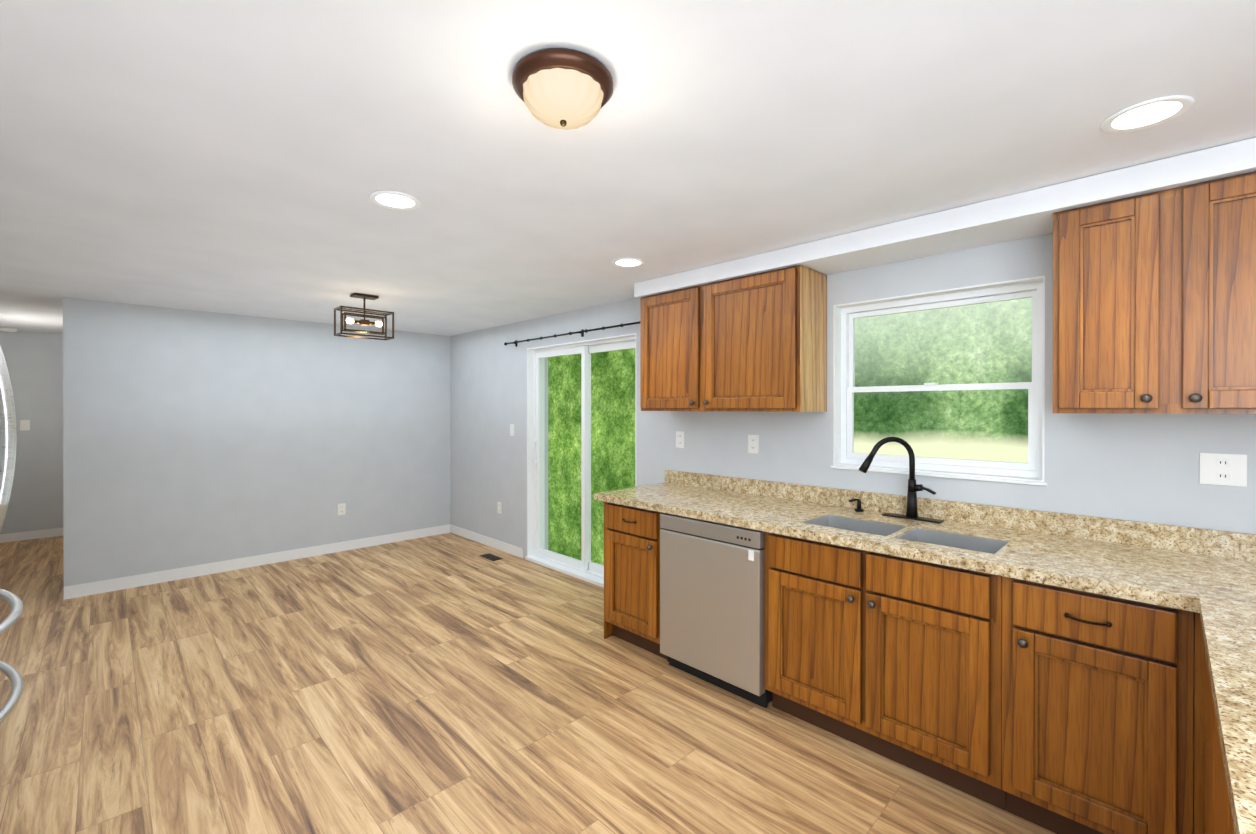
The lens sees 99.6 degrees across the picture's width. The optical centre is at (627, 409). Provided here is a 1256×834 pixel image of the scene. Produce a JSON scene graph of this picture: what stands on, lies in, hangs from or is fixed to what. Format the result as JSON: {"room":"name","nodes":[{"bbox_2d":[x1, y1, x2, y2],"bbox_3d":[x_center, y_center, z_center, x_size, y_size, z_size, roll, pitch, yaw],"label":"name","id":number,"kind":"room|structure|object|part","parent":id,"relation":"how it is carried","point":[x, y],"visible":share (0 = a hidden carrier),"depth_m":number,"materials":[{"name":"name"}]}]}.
{"room":"kitchen","nodes":[
{"label":"kitchen","id":0,"kind":"room"},
{"bbox_2d":[0,331,63,533],"bbox_3d":[-5.596,0.284,6.960,3.959,2.290,0.140,0,0,-45],"label":"wall","id":1,"kind":"structure","parent":0,"point":[34,362],"depth_m":5.90,"materials":[{"name":"paint"}]},
{"bbox_2d":[20,420,29,430],"bbox_3d":[-6.628,0.172,5.837,0.072,0.115,0.010,0,0,-45],"label":"light switch","id":2,"kind":"object","parent":1,"relation":"attached to","point":[24,425],"visible":1,"depth_m":5.83,"materials":[{"name":"white plastic"}]},
{"bbox_2d":[0,528,63,542],"bbox_3d":[-5.534,1.384,6.909,3.912,0.090,0.017,0,0,-45],"label":"baseboard","id":3,"kind":"structure","parent":1,"relation":"attached to","point":[27,535],"depth_m":5.86,"materials":[{"name":"white wood"}]},
{"bbox_2d":[63,297,450,586],"bbox_3d":[-3.217,0.289,5.156,3.102,2.290,0.120,0,0,-45],"label":"wall","id":4,"kind":"structure","parent":0,"point":[192,437],"depth_m":4.77,"materials":[{"name":"paint"}]},
{"bbox_2d":[64,524,449,599],"bbox_3d":[-3.174,1.386,5.106,3.089,0.096,0.010,0,0,-45],"label":"baseboard","id":5,"kind":"structure","parent":4,"relation":"attached to","point":[92,588],"depth_m":4.76,"materials":[{"name":"white wood"}]},
{"bbox_2d":[338,503,345,514],"bbox_3d":[-2.900,1.009,5.379,0.072,0.115,0.008,0,0,-45],"label":"outlet","id":6,"kind":"object","parent":4,"relation":"attached to","point":[342,509],"visible":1,"depth_m":5.38,"materials":[{"name":"white plastic"}]},
{"bbox_2d":[0,532,1055,833],"bbox_3d":[-1.331,1.472,2.714,4.355,0.060,12.180,0,0,-45],"label":"floor","id":7,"kind":"structure","parent":0,"point":[450,682],"depth_m":2.45,"materials":[{"name":"brown wood"}]},
{"bbox_2d":[0,345,22,723],"bbox_3d":[-2.249,0.536,1.392,0.875,1.820,0.910,0,0,-45],"label":"refrigerator","id":8,"kind":"object","parent":7,"relation":"on","point":[8,453],"visible":1,"depth_m":1.65,"materials":[{"name":"grey metal"}]},
{"bbox_2d":[479,553,502,560],"bbox_3d":[-1.329,1.432,5.159,0.110,0.004,0.260,0,0,-45],"label":"floor vent","id":9,"kind":"object","parent":7,"relation":"in","point":[489,556],"visible":1,"depth_m":5.14,"materials":[{"name":"brown metal"}]},
{"bbox_2d":[660,513,771,707],"bbox_3d":[0.612,1.010,2.943,0.604,0.862,0.634,0,0,-45],"label":"dishwasher","id":10,"kind":"object","parent":7,"relation":"on","point":[711,602],"visible":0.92,"depth_m":2.70,"materials":[{"name":"silver"}]},
{"bbox_2d":[1134,597,1205,833],"bbox_3d":[1.676,1.009,1.186,0.454,0.874,0.743,0,0,-45],"label":"base cabinet","id":11,"kind":"object","parent":7,"relation":"on","point":[1163,627],"depth_m":1.56,"materials":[{"name":"brown wood"}]},
{"bbox_2d":[594,481,1197,608],"bbox_3d":[0.941,0.547,2.655,0.692,0.040,2.590,0,0,-45],"label":"countertop","id":12,"kind":"structure","parent":11,"relation":"on","point":[1080,564],"depth_m":2.07,"materials":[{"name":"beige stone"}]},
{"bbox_2d":[858,437,941,524],"bbox_3d":[1.293,0.329,2.524,0.240,0.397,0.309,0,0,-45],"label":"faucet","id":13,"kind":"object","parent":12,"relation":"on","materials":[{"name":"black metal"}]},
{"bbox_2d":[794,513,1017,624],"bbox_3d":[1.176,0.652,2.312,0.325,0.242,0.792,0,0,-45],"label":"sink","id":14,"kind":"object","parent":12,"relation":"in","point":[940,588],"depth_m":2.12,"materials":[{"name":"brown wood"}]},
{"bbox_3d":[1.677,1.007,1.900,0.698,0.874,0.458,0,0,-45],"label":"cab drawer","id":15,"kind":"part","parent":11,"relation":"part of","materials":[{"name":"brown wood"}]},
{"bbox_2d":[1190,553,1255,833],"bbox_3d":[1.633,0.552,1.070,1.932,0.040,0.640,0,0,-45],"label":"countertop","id":16,"kind":"structure","parent":11,"relation":"on","point":[1226,585],"depth_m":1.12,"materials":[{"name":"beige stone"}]},
{"bbox_2d":[1182,645,1213,833],"bbox_3d":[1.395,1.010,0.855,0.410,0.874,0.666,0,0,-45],"label":"base cabinet","id":17,"kind":"object","parent":7,"relation":"on","point":[1197,701],"depth_m":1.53,"materials":[{"name":"brown wood"}]},
{"bbox_2d":[1186,717,1233,833],"bbox_3d":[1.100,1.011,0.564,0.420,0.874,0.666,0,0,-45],"label":"base cabinet","id":18,"kind":"object","parent":7,"relation":"on","point":[1207,807],"depth_m":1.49,"materials":[{"name":"brown wood"}]},
{"bbox_2d":[0,0,1255,335],"bbox_3d":[-1.331,-0.878,2.707,4.355,0.060,12.180,0,0,-45],"label":"ceiling","id":19,"kind":"structure","parent":0,"point":[236,156],"depth_m":1.63,"materials":[{"name":"paint"}]},
{"bbox_2d":[0,327,16,331],"bbox_3d":[-6.464,-0.834,5.539,0.124,0.040,0.124,0,0,-45],"label":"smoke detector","id":20,"kind":"object","parent":19,"relation":"attached to","point":[7,329],"visible":0.98,"depth_m":5.51,"materials":[{"name":"white plastic"}]},
{"bbox_2d":[334,293,393,339],"bbox_3d":[-1.957,-0.693,3.944,0.370,0.312,0.161,0,0,-45],"label":"cage pendant light","id":21,"kind":"object","parent":19,"relation":"hanging from","point":[364,322],"visible":1,"depth_m":3.93,"materials":[{"name":"black metal"}]},
{"bbox_2d":[369,191,420,209],"bbox_3d":[-0.938,-0.840,2.140,0.192,0.007,0.192,0,0,-45],"label":"recessed light","id":22,"kind":"object","parent":19,"relation":"in","point":[394,200],"visible":0.98,"depth_m":2.14,"materials":[{"name":"white plastic"}]},
{"bbox_2d":[512,48,612,129],"bbox_3d":[-0.165,-0.783,1.357,0.256,0.117,0.256,0,0,-45],"label":"flush-mount light","id":23,"kind":"object","parent":19,"relation":"attached to","point":[563,88],"visible":1,"depth_m":1.29,"materials":[{"name":"beige glass"}]},
{"bbox_3d":[-0.165,-0.766,1.357,0.206,0.084,0.206,0,0,-45],"label":"lamp shade","id":24,"kind":"part","parent":23,"relation":"part of","materials":[{"name":"beige glass"}]},
{"bbox_2d":[612,258,644,267],"bbox_3d":[0.003,-0.843,3.053,0.192,0.007,0.192,0,0,-45],"label":"recessed light","id":25,"kind":"object","parent":19,"relation":"in","point":[628,262],"visible":1,"depth_m":3.05,"materials":[{"name":"white plastic"}]},
{"bbox_2d":[634,137,1255,297],"bbox_3d":[1.308,-0.799,2.528,0.342,0.092,3.260,0,0,-45],"label":"soffit ceiling","id":26,"kind":"structure","parent":19,"relation":"attached to","point":[1023,215],"depth_m":2.24,"materials":[{"name":"paint"}]},
{"bbox_2d":[1101,95,1194,132],"bbox_3d":[1.476,-0.838,1.515,0.192,0.007,0.192,0,0,-45],"label":"recessed light","id":27,"kind":"object","parent":19,"relation":"in","point":[1150,113],"visible":1,"depth_m":1.51,"materials":[{"name":"white plastic"}]},
{"bbox_2d":[451,233,1255,557],"bbox_3d":[0.131,0.292,4.151,0.250,2.290,12.180,0,0,-45],"label":"wall","id":28,"kind":"structure","parent":0,"point":[1137,467],"depth_m":2.91,"materials":[{"name":"paint"}]},
{"bbox_2d":[450,525,522,557],"bbox_3d":[-1.544,1.388,5.665,0.010,0.090,1.502,0,0,-45],"label":"baseboard","id":29,"kind":"structure","parent":28,"relation":"attached to","point":[495,543],"depth_m":5.58,"materials":[{"name":"white wood"}]},
{"bbox_2d":[498,502,501,513],"bbox_3d":[-1.316,1.003,5.436,0.008,0.115,0.072,0,0,-45],"label":"outlet","id":30,"kind":"object","parent":28,"relation":"attached to","point":[500,507],"visible":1,"depth_m":5.42,"materials":[{"name":"white plastic"}]},
{"bbox_2d":[510,424,513,435],"bbox_3d":[-1.151,0.204,5.266,0.010,0.115,0.072,0,0,-45],"label":"light switch","id":31,"kind":"object","parent":28,"relation":"attached to","point":[511,429],"visible":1,"depth_m":5.26,"materials":[{"name":"white plastic"}]},
{"bbox_2d":[504,321,639,346],"bbox_3d":[-0.480,-0.646,4.530,0.078,0.060,2.052,0,0,-45],"label":"curtain rod","id":32,"kind":"object","parent":28,"relation":"attached to","point":[581,332],"visible":0.79,"depth_m":4.47,"materials":[{"name":"black metal"}]},
{"bbox_2d":[525,333,635,587],"bbox_3d":[-0.394,0.426,4.625,0.203,2.020,1.470,0,0,-45],"label":"slider","id":33,"kind":"object","parent":28,"relation":"in","point":[584,568],"visible":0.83,"depth_m":4.83,"materials":[{"name":"white plastic"}]},
{"bbox_2d":[676,431,683,447],"bbox_3d":[0.365,0.211,3.728,0.008,0.115,0.075,0,0,-45],"label":"outlet","id":34,"kind":"object","parent":28,"relation":"attached to","point":[679,439],"visible":1,"depth_m":3.73,"materials":[{"name":"white plastic"}]},
{"bbox_2d":[640,265,826,411],"bbox_3d":[0.591,-0.372,3.268,0.320,0.764,1.158,0,0,-45],"label":"upper cabinet","id":35,"kind":"object","parent":28,"relation":"attached to","point":[755,342],"depth_m":3.01,"materials":[{"name":"brown wood"}]},
{"bbox_2d":[748,435,758,453],"bbox_3d":[0.780,0.215,3.308,0.008,0.115,0.075,0,0,-45],"label":"outlet","id":36,"kind":"object","parent":28,"relation":"attached to","point":[753,443],"visible":1,"depth_m":3.30,"materials":[{"name":"white plastic"}]},
{"bbox_2d":[831,276,1046,485],"bbox_3d":[1.516,-0.126,2.665,0.162,0.904,0.950,0,0,-45],"label":"kitchen window","id":37,"kind":"structure","parent":28,"relation":"in","point":[845,388],"depth_m":2.62,"materials":[{"name":"white plastic"}]},
{"bbox_3d":[1.545,-0.135,2.694,0.034,0.758,0.810,0,0,-45],"label":"glass","id":38,"kind":"part","parent":37,"relation":"part of","materials":[{"name":"clear glass"}]},
{"bbox_2d":[666,470,1255,560],"bbox_3d":[1.404,0.481,2.662,0.022,0.092,3.230,0,0,-45],"label":"backsplash","id":39,"kind":"structure","parent":28,"relation":"attached to","point":[1219,543],"depth_m":2.33,"materials":[{"name":"beige stone"}]},
{"bbox_2d":[1052,171,1255,413],"bbox_3d":[2.082,-0.367,1.756,0.320,0.764,1.032,0,0,-45],"label":"upper cabinet","id":40,"kind":"object","parent":28,"relation":"attached to","point":[1154,302],"depth_m":1.81,"materials":[{"name":"brown wood"}]},
{"bbox_2d":[1199,453,1246,486],"bbox_3d":[2.149,0.216,1.919,0.008,0.115,0.115,0,0,-45],"label":"outlet","id":41,"kind":"object","parent":28,"relation":"attached to","point":[1223,469],"visible":1,"depth_m":1.92,"materials":[{"name":"white plastic"}]},
{"bbox_3d":[2.602,2.650,8.069,8.740,0.050,36.000,0,0,-45],"label":"lawn","id":42,"kind":"structure","parent":0,"visible":0},
{"bbox_2d":[548,349,634,564],"bbox_3d":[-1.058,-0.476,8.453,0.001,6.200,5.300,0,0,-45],"label":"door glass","id":43,"kind":"object","parent":42,"relation":"on","point":[616,398],"depth_m":7.93,"materials":[{"name":"green plant"}]},
{"bbox_2d":[854,298,1031,462],"bbox_3d":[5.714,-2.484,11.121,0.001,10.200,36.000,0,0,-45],"label":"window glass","id":44,"kind":"object","parent":42,"relation":"on","point":[958,358],"depth_m":10.51,"materials":[{"name":"glass"}]}
]}

